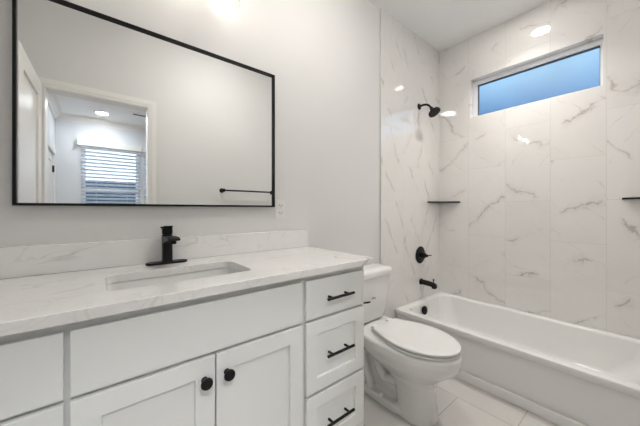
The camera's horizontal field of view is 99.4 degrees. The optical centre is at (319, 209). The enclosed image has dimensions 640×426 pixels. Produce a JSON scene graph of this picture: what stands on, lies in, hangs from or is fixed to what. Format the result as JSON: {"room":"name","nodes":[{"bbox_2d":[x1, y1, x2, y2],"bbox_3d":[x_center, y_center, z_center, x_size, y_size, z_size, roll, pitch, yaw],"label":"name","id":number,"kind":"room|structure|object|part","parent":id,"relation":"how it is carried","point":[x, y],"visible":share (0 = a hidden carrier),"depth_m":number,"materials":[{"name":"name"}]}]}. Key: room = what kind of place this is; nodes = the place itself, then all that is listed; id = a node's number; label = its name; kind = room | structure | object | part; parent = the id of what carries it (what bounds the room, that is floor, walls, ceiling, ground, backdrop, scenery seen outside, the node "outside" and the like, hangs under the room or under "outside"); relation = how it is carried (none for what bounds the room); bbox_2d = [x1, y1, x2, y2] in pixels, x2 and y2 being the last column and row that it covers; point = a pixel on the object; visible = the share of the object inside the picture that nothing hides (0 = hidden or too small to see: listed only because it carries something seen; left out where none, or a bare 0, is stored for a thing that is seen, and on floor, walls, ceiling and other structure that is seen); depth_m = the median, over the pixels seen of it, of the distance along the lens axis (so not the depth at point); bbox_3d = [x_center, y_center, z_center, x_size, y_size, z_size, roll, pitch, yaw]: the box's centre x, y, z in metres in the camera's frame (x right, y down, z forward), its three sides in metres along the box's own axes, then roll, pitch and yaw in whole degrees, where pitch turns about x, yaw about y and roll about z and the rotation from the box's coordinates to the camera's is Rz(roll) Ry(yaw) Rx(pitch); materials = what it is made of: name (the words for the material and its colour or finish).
{"room":"bathroom","nodes":[
{"label":"bathroom","id":0,"kind":"room"},
{"bbox_2d":[0,0,379,262],"bbox_3d":[-0.053,-0.217,1.817,3.410,2.740,0.150,0,0,-39],"label":"wall","id":1,"kind":"structure","parent":0,"point":[323,56],"depth_m":1.61,"materials":[{"name":"white paint"}]},
{"bbox_2d":[12,0,274,206],"bbox_3d":[-0.643,-0.384,1.220,0.990,0.740,0.024,0,0,-39],"label":"framed mirror","id":2,"kind":"object","parent":1,"relation":"attached to","point":[107,110],"visible":1,"depth_m":1.10,"materials":[{"name":"black mirror"}]},
{"bbox_2d":[0,229,307,278],"bbox_3d":[-0.641,0.176,1.226,1.449,0.104,0.020,0,0,-39],"label":"backsplash","id":3,"kind":"structure","parent":1,"relation":"attached to","point":[29,260],"depth_m":1.09,"materials":[{"name":"white stone"}]},
{"bbox_2d":[275,199,285,218],"bbox_3d":[-0.229,-0.002,1.571,0.072,0.116,0.008,0,0,-39],"label":"outlet plate","id":4,"kind":"object","parent":1,"relation":"attached to","point":[280,204],"visible":0.97,"depth_m":1.57,"materials":[{"name":"white plastic"}]},
{"bbox_2d":[380,9,380,263],"bbox_3d":[0.478,-0.217,2.148,0.004,2.740,0.012,0,0,-39],"label":"trim","id":5,"kind":"structure","parent":1,"relation":"attached to","point":[380,9],"depth_m":2.15,"materials":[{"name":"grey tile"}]},
{"bbox_2d":[381,9,439,318],"bbox_3d":[0.840,-0.217,2.445,0.933,2.740,0.011,0,0,-39],"label":"tiled wall","id":6,"kind":"structure","parent":1,"relation":"attached to","point":[410,66],"depth_m":2.38,"materials":[{"name":"tile"}]},
{"bbox_2d":[415,246,431,262],"bbox_3d":[0.948,0.418,2.476,0.158,0.158,0.075,0,0,-39],"label":"shower valve","id":7,"kind":"object","parent":6,"relation":"attached to","point":[420,255],"visible":1,"depth_m":2.48,"materials":[{"name":"black metal"}]},
{"bbox_3d":[0.970,0.418,2.488,0.101,0.052,0.065,0,0,-39],"label":"handle","id":8,"kind":"part","parent":7,"relation":"part of","materials":[{"name":"black metal"}]},
{"bbox_2d":[419,278,436,288],"bbox_3d":[0.982,0.662,2.456,0.060,0.084,0.150,0,0,-39],"label":"tub spout","id":9,"kind":"object","parent":6,"relation":"attached to","point":[433,285],"visible":1,"depth_m":2.44,"materials":[{"name":"black metal"}]},
{"bbox_2d":[417,103,440,117],"bbox_3d":[0.973,-0.896,2.420,0.106,0.156,0.194,0,0,-39],"label":"showerhead","id":10,"kind":"object","parent":6,"relation":"attached to","point":[434,111],"visible":1,"depth_m":2.39,"materials":[{"name":"black metal"}]},
{"bbox_2d":[427,201,459,202],"bbox_3d":[1.177,-0.071,2.581,0.237,0.012,0.202,0,0,-39],"label":"corner shelf","id":11,"kind":"object","parent":6,"relation":"attached to","point":[427,201],"visible":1,"depth_m":2.58,"materials":[{"name":"black metal"}]},
{"bbox_2d":[368,0,550,51],"bbox_3d":[0.466,-1.637,1.183,3.410,0.100,1.790,0,0,-39],"label":"ceiling","id":12,"kind":"structure","parent":0,"point":[443,24],"depth_m":2.21,"materials":[{"name":"white paint"}]},
{"bbox_2d":[363,377,558,425],"bbox_3d":[0.447,1.203,1.206,3.410,0.100,1.730,0,0,-39],"label":"floor","id":13,"kind":"structure","parent":0,"point":[460,403],"depth_m":1.55,"materials":[{"name":"tile"}]},
{"bbox_2d":[0,266,363,425],"bbox_3d":[-0.483,0.705,1.012,1.420,0.896,0.549,0,0,-39],"label":"vanity cabinet","id":14,"kind":"object","parent":13,"relation":"on","point":[291,352],"visible":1,"depth_m":0.82,"materials":[{"name":"white paint"}]},
{"bbox_3d":[-0.720,0.590,0.520,0.334,0.285,0.017,0,0,-39],"label":"drawer","id":15,"kind":"part","parent":14,"relation":"part of","materials":[{"name":"white paint"}]},
{"bbox_3d":[-0.720,0.358,0.520,0.334,0.154,0.017,0,0,-39],"label":"drawer","id":16,"kind":"part","parent":14,"relation":"part of","materials":[{"name":"white paint"}]},
{"bbox_3d":[-0.455,0.708,0.737,0.329,0.521,0.017,0,0,-39],"label":"door","id":17,"kind":"part","parent":14,"relation":"part of","materials":[{"name":"white paint"}]},
{"bbox_2d":[0,246,373,336],"bbox_3d":[-0.477,0.242,1.025,1.449,0.028,0.537,0,0,-39],"label":"countertop","id":18,"kind":"structure","parent":14,"relation":"on","point":[28,303],"depth_m":0.83,"materials":[{"name":"white stone"}]},
{"bbox_2d":[145,226,186,265],"bbox_3d":[-0.614,0.148,1.109,0.156,0.159,0.172,0,0,-39],"label":"faucet","id":19,"kind":"object","parent":18,"relation":"on","point":[168,239],"visible":1,"depth_m":1.13,"materials":[{"name":"black metal"}]},
{"bbox_3d":[-0.649,0.224,1.153,0.156,0.008,0.052,0,0,-39],"label":"deck plate","id":20,"kind":"part","parent":19,"relation":"part of","materials":[{"name":"black metal"}]},
{"bbox_3d":[-0.653,0.086,1.153,0.044,0.036,0.054,0,0,-39],"label":"lever","id":21,"kind":"part","parent":19,"relation":"part of","materials":[{"name":"black metal"}]},
{"bbox_3d":[-0.600,0.127,1.093,0.044,0.037,0.130,0,0,-39],"label":"spout","id":22,"kind":"part","parent":19,"relation":"part of","materials":[{"name":"black metal"}]},
{"bbox_2d":[106,268,239,290],"bbox_3d":[-0.495,0.336,0.980,0.495,0.158,0.303,0,0,-39],"label":"undermount sink","id":23,"kind":"object","parent":18,"relation":"in","point":[124,285],"visible":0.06,"depth_m":1.06,"materials":[{"name":"white ceramic"}]},
{"bbox_3d":[-0.336,0.511,0.801,0.035,0.035,0.034,0,0,-39],"label":"knob","id":24,"kind":"part","parent":14,"relation":"part of","materials":[{"name":"black metal"}]},
{"bbox_3d":[-0.284,0.511,0.844,0.035,0.035,0.034,0,0,-39],"label":"knob","id":25,"kind":"part","parent":14,"relation":"part of","materials":[{"name":"black metal"}]},
{"bbox_3d":[-0.198,0.708,0.947,0.326,0.521,0.017,0,0,-39],"label":"door","id":26,"kind":"part","parent":14,"relation":"part of","materials":[{"name":"white paint"}]},
{"bbox_3d":[0.071,0.863,1.168,0.333,0.237,0.017,0,0,-39],"label":"drawer","id":27,"kind":"part","parent":14,"relation":"part of","materials":[{"name":"white paint"}]},
{"bbox_3d":[0.071,0.590,1.168,0.333,0.285,0.017,0,0,-39],"label":"drawer","id":28,"kind":"part","parent":14,"relation":"part of","materials":[{"name":"white paint"}]},
{"bbox_3d":[0.071,0.358,1.168,0.333,0.154,0.017,0,0,-39],"label":"drawer","id":29,"kind":"part","parent":14,"relation":"part of","materials":[{"name":"white paint"}]},
{"bbox_3d":[0.083,0.869,1.143,0.150,0.012,0.035,0,0,-39],"label":"handle","id":30,"kind":"part","parent":14,"relation":"part of","materials":[{"name":"black metal"}]},
{"bbox_3d":[0.083,0.590,1.143,0.150,0.012,0.035,0,0,-39],"label":"handle","id":31,"kind":"part","parent":14,"relation":"part of","materials":[{"name":"black metal"}]},
{"bbox_3d":[0.083,0.361,1.143,0.150,0.012,0.035,0,0,-39],"label":"handle","id":32,"kind":"part","parent":14,"relation":"part of","materials":[{"name":"black metal"}]},
{"bbox_2d":[363,263,462,425],"bbox_3d":[0.469,0.773,1.645,0.438,0.759,0.735,0,0,-39],"label":"toilet","id":33,"kind":"object","parent":13,"relation":"on","point":[405,361],"visible":0.86,"depth_m":1.50,"materials":[{"name":"white ceramic"}]},
{"bbox_3d":[0.296,0.601,1.857,0.412,0.300,0.187,0,0,-39],"label":"tank","id":34,"kind":"part","parent":33,"relation":"part of","materials":[{"name":"white ceramic"}]},
{"bbox_3d":[0.300,0.422,1.852,0.438,0.056,0.200,0,0,-39],"label":"tank lid","id":35,"kind":"part","parent":33,"relation":"part of","materials":[{"name":"white ceramic"}]},
{"bbox_3d":[0.472,0.952,1.642,0.379,0.403,0.727,0,0,-39],"label":"bowl","id":36,"kind":"part","parent":33,"relation":"part of","materials":[{"name":"white ceramic"}]},
{"bbox_3d":[0.552,0.721,1.544,0.354,0.022,0.460,0,0,-39],"label":"lid","id":37,"kind":"part","parent":33,"relation":"part of","materials":[{"name":"white plastic"}]},
{"bbox_3d":[0.553,0.742,1.542,0.352,0.012,0.452,0,0,-39],"label":"seat","id":38,"kind":"part","parent":33,"relation":"part of","materials":[{"name":"white plastic"}]},
{"bbox_2d":[396,292,639,425],"bbox_3d":[1.383,0.989,1.914,0.762,0.329,1.495,0,0,-39],"label":"bathtub","id":39,"kind":"object","parent":13,"relation":"on","point":[563,373],"visible":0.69,"depth_m":1.73,"materials":[{"name":"white ceramic"}]},
{"bbox_3d":[0.925,0.890,2.398,0.074,0.073,0.026,0,0,-39],"label":"overflow plate","id":40,"kind":"part","parent":39,"relation":"part of","materials":[{"name":"black metal"}]},
{"bbox_2d":[440,0,639,338],"bbox_3d":[1.775,-0.217,2.157,0.150,2.740,1.640,0,0,-39],"label":"wall","id":41,"kind":"structure","parent":0,"point":[541,224],"depth_m":2.07,"materials":[{"name":"tile"}]},
{"bbox_2d":[473,38,602,116],"bbox_3d":[1.728,-1.022,2.235,0.055,0.350,0.850,0,0,-39],"label":"window","id":42,"kind":"structure","parent":41,"relation":"in","point":[596,44],"depth_m":2.18,"materials":[{"name":"white plastic"}]},
{"bbox_2d":[622,197,639,199],"bbox_3d":[1.976,-0.071,1.605,0.237,0.012,0.267,0,0,-39],"label":"corner shelf","id":43,"kind":"object","parent":41,"relation":"attached to","point":[629,197],"visible":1,"depth_m":1.72,"materials":[{"name":"black metal"}]}
]}

